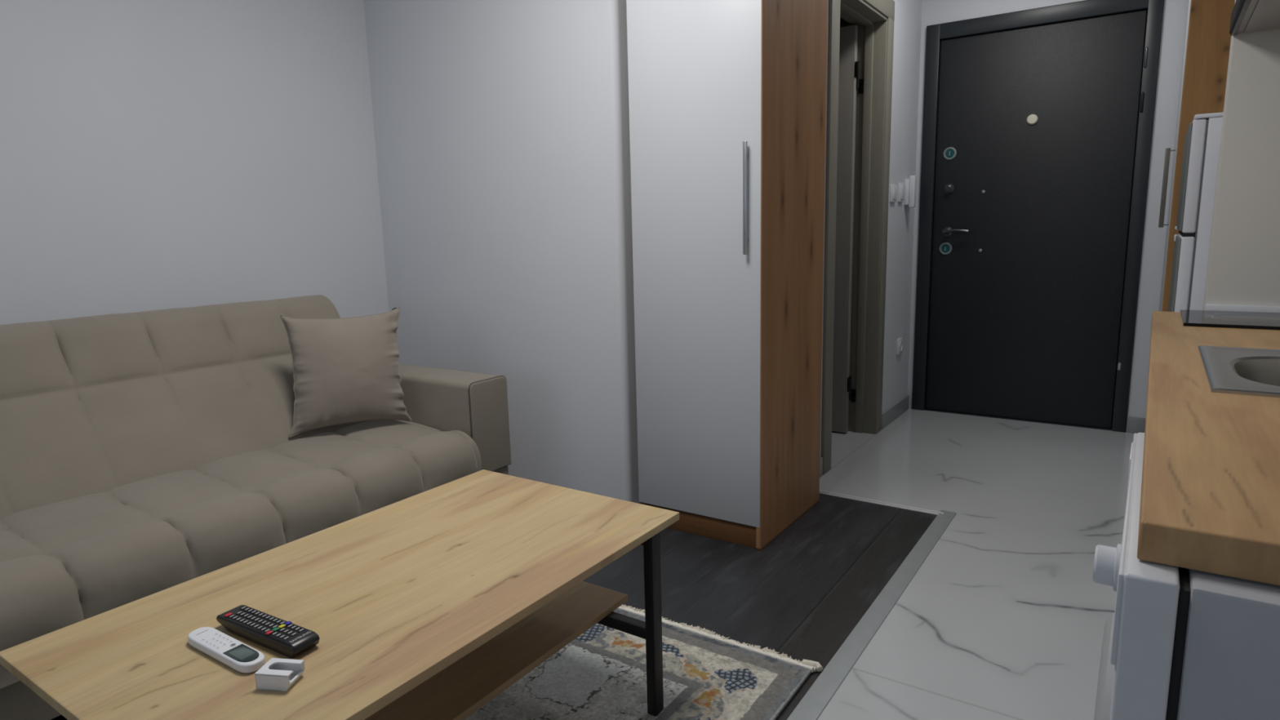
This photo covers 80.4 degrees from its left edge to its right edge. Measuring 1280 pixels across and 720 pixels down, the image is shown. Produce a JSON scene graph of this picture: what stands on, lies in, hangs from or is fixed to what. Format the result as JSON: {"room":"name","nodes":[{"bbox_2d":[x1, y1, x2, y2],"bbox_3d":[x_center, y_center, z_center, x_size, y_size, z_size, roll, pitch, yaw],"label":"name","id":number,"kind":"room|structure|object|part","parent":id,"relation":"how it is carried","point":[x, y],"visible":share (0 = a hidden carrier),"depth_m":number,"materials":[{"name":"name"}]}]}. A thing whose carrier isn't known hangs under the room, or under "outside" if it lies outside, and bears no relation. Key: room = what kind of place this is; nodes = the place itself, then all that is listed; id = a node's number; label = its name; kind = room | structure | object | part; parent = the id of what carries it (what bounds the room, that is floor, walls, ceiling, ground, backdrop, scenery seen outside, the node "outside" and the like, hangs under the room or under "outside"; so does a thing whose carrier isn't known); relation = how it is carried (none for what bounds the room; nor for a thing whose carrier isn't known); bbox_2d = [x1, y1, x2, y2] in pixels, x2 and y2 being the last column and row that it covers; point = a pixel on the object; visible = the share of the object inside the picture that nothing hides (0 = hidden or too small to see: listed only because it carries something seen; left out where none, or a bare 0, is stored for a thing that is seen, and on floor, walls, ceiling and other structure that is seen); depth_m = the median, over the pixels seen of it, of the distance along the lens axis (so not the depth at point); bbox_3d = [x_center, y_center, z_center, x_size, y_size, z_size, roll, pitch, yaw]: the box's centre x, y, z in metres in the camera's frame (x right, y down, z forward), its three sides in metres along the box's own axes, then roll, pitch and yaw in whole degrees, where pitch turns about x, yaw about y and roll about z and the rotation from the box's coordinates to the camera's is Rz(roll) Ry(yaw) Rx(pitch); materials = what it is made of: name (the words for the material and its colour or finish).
{"room":"studio apartment","nodes":[
{"label":"studio apartment","id":0,"kind":"room"},
{"bbox_2d":[0,0,388,324],"bbox_3d":[-2.586,-0.385,1.808,0.150,2.700,4.880,5,12,34],"label":"wall","id":1,"kind":"structure","parent":0,"point":[155,154],"depth_m":2.88,"materials":[{"name":"paint"}]},
{"bbox_2d":[50,493,937,719],"bbox_3d":[-1.304,0.934,1.522,2.495,0.060,5.135,5,12,34],"label":"floor","id":2,"kind":"structure","parent":0,"point":[801,596],"depth_m":2.44,"materials":[{"name":"black laminate"}]},
{"bbox_2d":[0,294,511,719],"bbox_3d":[-1.473,0.346,2.158,0.940,0.887,2.332,5,12,34],"label":"sofa","id":3,"kind":"object","parent":2,"relation":"on","point":[144,454],"visible":0.81,"depth_m":2.25,"materials":[{"name":"beige fabric"}]},
{"bbox_3d":[-1.669,0.152,2.246,0.478,0.528,1.921,5,12,34],"label":"backrest","id":4,"kind":"part","parent":3,"relation":"part of","materials":[{"name":"beige fabric"}]},
{"bbox_2d":[0,419,481,688],"bbox_3d":[-1.363,0.480,2.109,0.682,0.234,1.937,5,12,34],"label":"seat cushion","id":5,"kind":"object","parent":3,"relation":"on","point":[69,557],"depth_m":2.04,"materials":[{"name":"beige fabric"}]},
{"bbox_2d":[280,306,412,437],"bbox_3d":[-1.035,0.039,2.698,0.452,0.427,0.152,-9,13,-38],"label":"throw cushion","id":6,"kind":"object","parent":3,"relation":"on","point":[346,370],"visible":1,"depth_m":2.64,"materials":[{"name":"beige fabric"}]},
{"bbox_3d":[-0.914,0.212,3.062,0.848,0.350,0.188,5,12,34],"label":"armrest","id":7,"kind":"part","parent":3,"relation":"part of","materials":[{"name":"beige fabric"}]},
{"bbox_3d":[-0.558,0.244,2.824,0.013,0.350,0.188,5,12,34],"label":"panel","id":8,"kind":"part","parent":3,"relation":"part of","materials":[{"name":"beige fabric"}]},
{"bbox_2d":[464,604,822,719],"bbox_3d":[-0.772,0.908,1.362,1.417,0.024,2.354,5,12,34],"label":"area rug","id":9,"kind":"object","parent":2,"relation":"on","point":[601,674],"visible":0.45,"depth_m":1.88,"materials":[{"name":"fabric"}]},
{"bbox_2d":[0,469,679,719],"bbox_3d":[-0.468,0.636,1.525,0.635,0.456,1.081,5,12,34],"label":"coffee table","id":10,"kind":"object","parent":9,"relation":"on","point":[431,604],"visible":0.96,"depth_m":1.41,"materials":[{"name":"brown wood"}]},
{"bbox_2d":[187,626,265,673],"bbox_3d":[-0.657,0.458,1.200,0.185,0.016,0.040,5,12,33],"label":"remote","id":11,"kind":"object","parent":10,"relation":"on","point":[233,653],"visible":1,"depth_m":1.19,"materials":[{"name":"white plastic"}]},
{"bbox_2d":[216,604,319,657],"bbox_3d":[-0.615,0.443,1.246,0.214,0.027,0.047,5,12,30],"label":"remote control","id":12,"kind":"object","parent":10,"relation":"on","point":[289,639],"visible":1,"depth_m":1.23,"materials":[{"name":"black plastic"}]},
{"bbox_2d":[254,657,305,691],"bbox_3d":[-0.531,0.465,1.118,0.053,0.026,0.041,0,10,8],"label":"remote holder","id":13,"kind":"object","parent":10,"relation":"on","point":[277,674],"visible":1,"depth_m":1.10,"materials":[{"name":"white plastic"}]},
{"bbox_2d":[364,581,627,719],"bbox_3d":[-0.468,0.646,1.527,0.363,0.016,1.033,5,12,34],"label":"shelf","id":14,"kind":"object","parent":10,"relation":"attached to","point":[458,691],"depth_m":1.58,"materials":[{"name":"brown wood"}]},
{"bbox_3d":[0.031,0.600,1.718,0.024,0.437,0.034,5,12,34],"label":"leg","id":15,"kind":"part","parent":10,"relation":"part of","materials":[{"name":"black metal"}]},
{"bbox_2d":[626,0,827,550],"bbox_3d":[0.331,-0.553,2.800,0.510,2.350,0.582,5,12,34],"label":"wardrobe","id":16,"kind":"object","parent":2,"relation":"on","point":[727,98],"visible":1,"depth_m":2.62,"materials":[{"name":"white wood"}]},
{"bbox_3d":[0.184,-0.553,2.583,0.506,2.267,0.020,5,12,34],"label":"door","id":17,"kind":"part","parent":16,"relation":"part of","materials":[{"name":"white paint"}]},
{"bbox_3d":[0.344,-0.523,2.454,0.012,0.360,0.022,5,12,34],"label":"handle","id":18,"kind":"part","parent":16,"relation":"part of","materials":[{"name":"metal"}]},
{"bbox_3d":[0.542,-0.536,2.673,0.018,2.350,0.559,5,12,34],"label":"panel","id":19,"kind":"part","parent":16,"relation":"part of","materials":[{"name":"brown wood"}]},
{"bbox_2d":[363,0,639,503],"bbox_3d":[-0.621,-0.743,3.295,1.410,2.600,0.150,5,12,34],"label":"wall","id":20,"kind":"structure","parent":0,"point":[502,140],"depth_m":3.16,"materials":[{"name":"paint"}]},
{"bbox_2d":[840,17,852,26],"bbox_3d":[0.468,-0.938,4.258,1.420,2.600,1.845,5,12,34],"label":"wall","id":21,"kind":"structure","parent":0,"point":[843,23],"depth_m":4.46,"materials":[{"name":"tile"}]},
{"bbox_2d":[819,0,922,457],"bbox_3d":[1.069,-0.864,3.750,0.150,2.600,1.665,5,12,34],"label":"wall","id":22,"kind":"structure","parent":0,"point":[908,13],"depth_m":4.16,"materials":[{"name":"paint"}]},
{"bbox_2d":[819,457,822,477],"bbox_3d":[0.763,0.494,3.332,0.014,0.085,0.190,5,12,34],"label":"baseboard","id":23,"kind":"structure","parent":22,"relation":"attached to","point":[820,458],"depth_m":3.39,"materials":[{"name":"stone"}]},
{"bbox_2d":[821,0,894,474],"bbox_3d":[0.709,-0.661,3.817,0.820,2.196,0.874,5,12,34],"label":"door frame","id":24,"kind":"structure","parent":22,"relation":"in","point":[860,61],"depth_m":3.85,"materials":[{"name":"beige wood"}]},
{"bbox_2d":[819,489,943,515],"bbox_3d":[0.935,0.577,3.090,0.580,0.016,0.036,5,12,34],"label":"trim","id":25,"kind":"structure","parent":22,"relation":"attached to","point":[824,492],"depth_m":3.06,"materials":[{"name":"silver metal"}]},
{"bbox_2d":[889,184,897,202],"bbox_3d":[1.345,-0.883,4.012,0.016,0.090,0.085,5,12,34],"label":"light switch","id":26,"kind":"object","parent":22,"relation":"attached to","point":[893,188],"visible":1,"depth_m":3.99,"materials":[{"name":"white plastic"}]},
{"bbox_2d":[881,395,909,429],"bbox_3d":[1.472,0.296,4.366,0.014,0.085,0.543,5,12,34],"label":"baseboard","id":27,"kind":"structure","parent":22,"relation":"attached to","point":[901,406],"depth_m":4.34,"materials":[{"name":"stone"}]},
{"bbox_2d":[896,337,902,355],"bbox_3d":[1.493,-0.079,4.346,0.015,0.090,0.085,5,12,34],"label":"wall outlet","id":28,"kind":"object","parent":22,"relation":"attached to","point":[900,341],"visible":1,"depth_m":4.32,"materials":[{"name":"white plastic"}]},
{"bbox_2d":[897,182,904,202],"bbox_3d":[1.427,-0.913,4.130,0.016,0.100,0.080,5,12,34],"label":"light switch","id":29,"kind":"object","parent":22,"relation":"attached to","point":[900,185],"visible":1,"depth_m":4.11,"materials":[{"name":"white plastic"}]},
{"bbox_2d":[903,175,916,207],"bbox_3d":[1.517,-0.940,4.229,0.052,0.173,0.100,5,12,34],"label":"intercom","id":30,"kind":"object","parent":22,"relation":"attached to","point":[909,184],"visible":1,"depth_m":4.19,"materials":[{"name":"white plastic"}]},
{"bbox_2d":[817,408,1133,719],"bbox_3d":[-0.101,0.857,1.792,3.280,0.060,6.940,5,12,34],"label":"floor","id":31,"kind":"structure","parent":0,"point":[1005,617],"depth_m":2.47,"materials":[{"name":"tile"}]},
{"bbox_2d":[786,510,956,719],"bbox_3d":[-0.242,1.000,0.839,0.058,0.014,5.185,5,12,34],"label":"trim","id":32,"kind":"structure","parent":31,"relation":"on","point":[811,707],"depth_m":2.11,"materials":[{"name":"silver metal"}]},
{"bbox_2d":[1092,432,1279,719],"bbox_3d":[0.846,0.566,0.843,0.614,0.794,0.564,5,12,34],"label":"washing machine","id":33,"kind":"object","parent":31,"relation":"on","point":[1179,643],"visible":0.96,"depth_m":0.69,"materials":[{"name":"metal"}]},
{"bbox_3d":[0.606,0.522,0.998,0.016,0.370,0.370,5,12,34],"label":"porthole door","id":34,"kind":"part","parent":33,"relation":"part of","materials":[{"name":"grey plastic"}]},
{"bbox_3d":[0.500,0.220,0.810,0.024,0.050,0.050,5,12,34],"label":"program knob","id":35,"kind":"part","parent":33,"relation":"part of","materials":[{"name":"white plastic"}]},
{"bbox_3d":[0.604,0.201,0.939,0.006,0.092,0.560,5,12,34],"label":"control panel","id":36,"kind":"part","parent":33,"relation":"part of","materials":[{"name":"white plastic"}]},
{"bbox_3d":[0.724,0.160,1.118,0.003,0.055,0.100,5,12,34],"label":"detergent drawer","id":37,"kind":"part","parent":33,"relation":"part of","materials":[{"name":"white plastic"}]},
{"bbox_3d":[0.631,0.540,0.985,0.043,0.782,0.564,5,12,34],"label":"panel","id":38,"kind":"part","parent":33,"relation":"part of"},
{"bbox_2d":[1168,111,1223,311],"bbox_3d":[2.085,-0.070,2.501,0.570,1.418,0.579,5,12,34],"label":"refrigerator","id":39,"kind":"object","parent":31,"relation":"on","point":[1202,137],"visible":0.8,"depth_m":2.34,"materials":[{"name":"metal"}]},
{"bbox_3d":[1.872,0.066,2.672,0.041,1.002,0.575,5,12,34],"label":"door","id":40,"kind":"part","parent":39,"relation":"part of","materials":[{"name":"white metal"}]},
{"bbox_3d":[1.856,-0.606,2.555,0.041,0.340,0.575,5,12,34],"label":"door","id":41,"kind":"part","parent":39,"relation":"part of","materials":[{"name":"white metal"}]},
{"bbox_2d":[1158,0,1235,311],"bbox_3d":[2.542,-0.717,3.143,0.621,2.450,0.986,5,12,34],"label":"tall cabinet","id":42,"kind":"object","parent":31,"relation":"on","point":[1207,37],"visible":0.11,"depth_m":2.80,"materials":[{"name":"white paint"}]},
{"bbox_3d":[2.139,-0.698,3.071,0.035,0.315,0.012,5,12,34],"label":"handle","id":43,"kind":"part","parent":42,"relation":"part of","materials":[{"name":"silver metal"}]},
{"bbox_3d":[2.321,-0.777,3.285,0.018,2.370,0.983,5,12,34],"label":"door","id":44,"kind":"part","parent":42,"relation":"part of","materials":[{"name":"white paint"}]},
{"bbox_2d":[907,0,1187,431],"bbox_3d":[2.384,-0.934,3.968,2.080,2.600,0.180,5,12,34],"label":"wall","id":45,"kind":"structure","parent":0,"point":[934,12],"depth_m":3.84,"materials":[{"name":"paint"}]},
{"bbox_2d":[911,0,1164,432],"bbox_3d":[2.092,-0.743,4.123,1.091,2.185,0.173,5,12,34],"label":"door","id":46,"kind":"structure","parent":45,"relation":"in","point":[1030,122],"depth_m":4.07,"materials":[{"name":"black metal"}]},
{"bbox_3d":[1.779,-0.723,4.272,0.147,0.054,0.061,5,12,34],"label":"handle","id":47,"kind":"part","parent":46,"relation":"part of","materials":[{"name":"silver metal"}]},
{"bbox_2d":[1127,416,1145,433],"bbox_3d":[2.595,0.341,3.948,0.084,0.085,0.014,5,12,34],"label":"baseboard","id":48,"kind":"structure","parent":45,"relation":"attached to","point":[1135,424],"depth_m":3.94,"materials":[{"name":"stone"}]},
{"bbox_2d":[1202,0,1279,310],"bbox_3d":[1.880,-0.586,2.047,0.496,2.600,0.103,5,12,34],"label":"wall partition","id":49,"kind":"structure","parent":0,"point":[1243,263],"depth_m":2.12,"materials":[{"name":"paint"}]},
{"bbox_2d":[1229,0,1279,35],"bbox_3d":[1.641,-1.321,1.630,0.484,0.996,0.611,5,12,34],"label":"range hood","id":50,"kind":"object","parent":49,"relation":"attached to","point":[1246,15],"visible":1,"depth_m":1.91,"materials":[{"name":"grey metal"}]},
{"bbox_3d":[1.465,-0.880,1.835,0.016,0.065,0.611,5,12,34],"label":"rail","id":51,"kind":"part","parent":50,"relation":"part of","materials":[{"name":"silver metal"}]},
{"bbox_3d":[1.439,0.416,1.617,0.580,0.796,1.368,5,12,34],"label":"base cabinet","id":52,"kind":"object","parent":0,"visible":0},
{"bbox_2d":[1137,303,1279,586],"bbox_3d":[1.269,0.032,1.334,0.616,0.065,1.932,5,12,34],"label":"countertop","id":53,"kind":"structure","parent":52,"relation":"on","point":[1210,496],"depth_m":0.88,"materials":[{"name":"brown wood"}]},
{"bbox_2d":[1180,309,1279,329],"bbox_3d":[1.715,-0.100,1.960,0.509,0.008,0.336,5,12,34],"label":"cooktop","id":54,"kind":"object","parent":53,"relation":"in","point":[1253,320],"visible":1,"depth_m":2.00,"materials":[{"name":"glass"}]},
{"bbox_2d":[1198,345,1279,397],"bbox_3d":[1.279,0.112,1.307,0.507,0.174,0.501,5,12,34],"label":"sink","id":55,"kind":"object","parent":53,"relation":"in","point":[1228,370],"visible":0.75,"depth_m":1.48,"materials":[{"name":"silver metal"}]},
{"bbox_3d":[1.855,-0.132,2.077,0.491,0.026,0.016,5,12,34],"label":"splash strip","id":56,"kind":"part","parent":53,"relation":"part of","materials":[{"name":"white plastic"}]}
]}

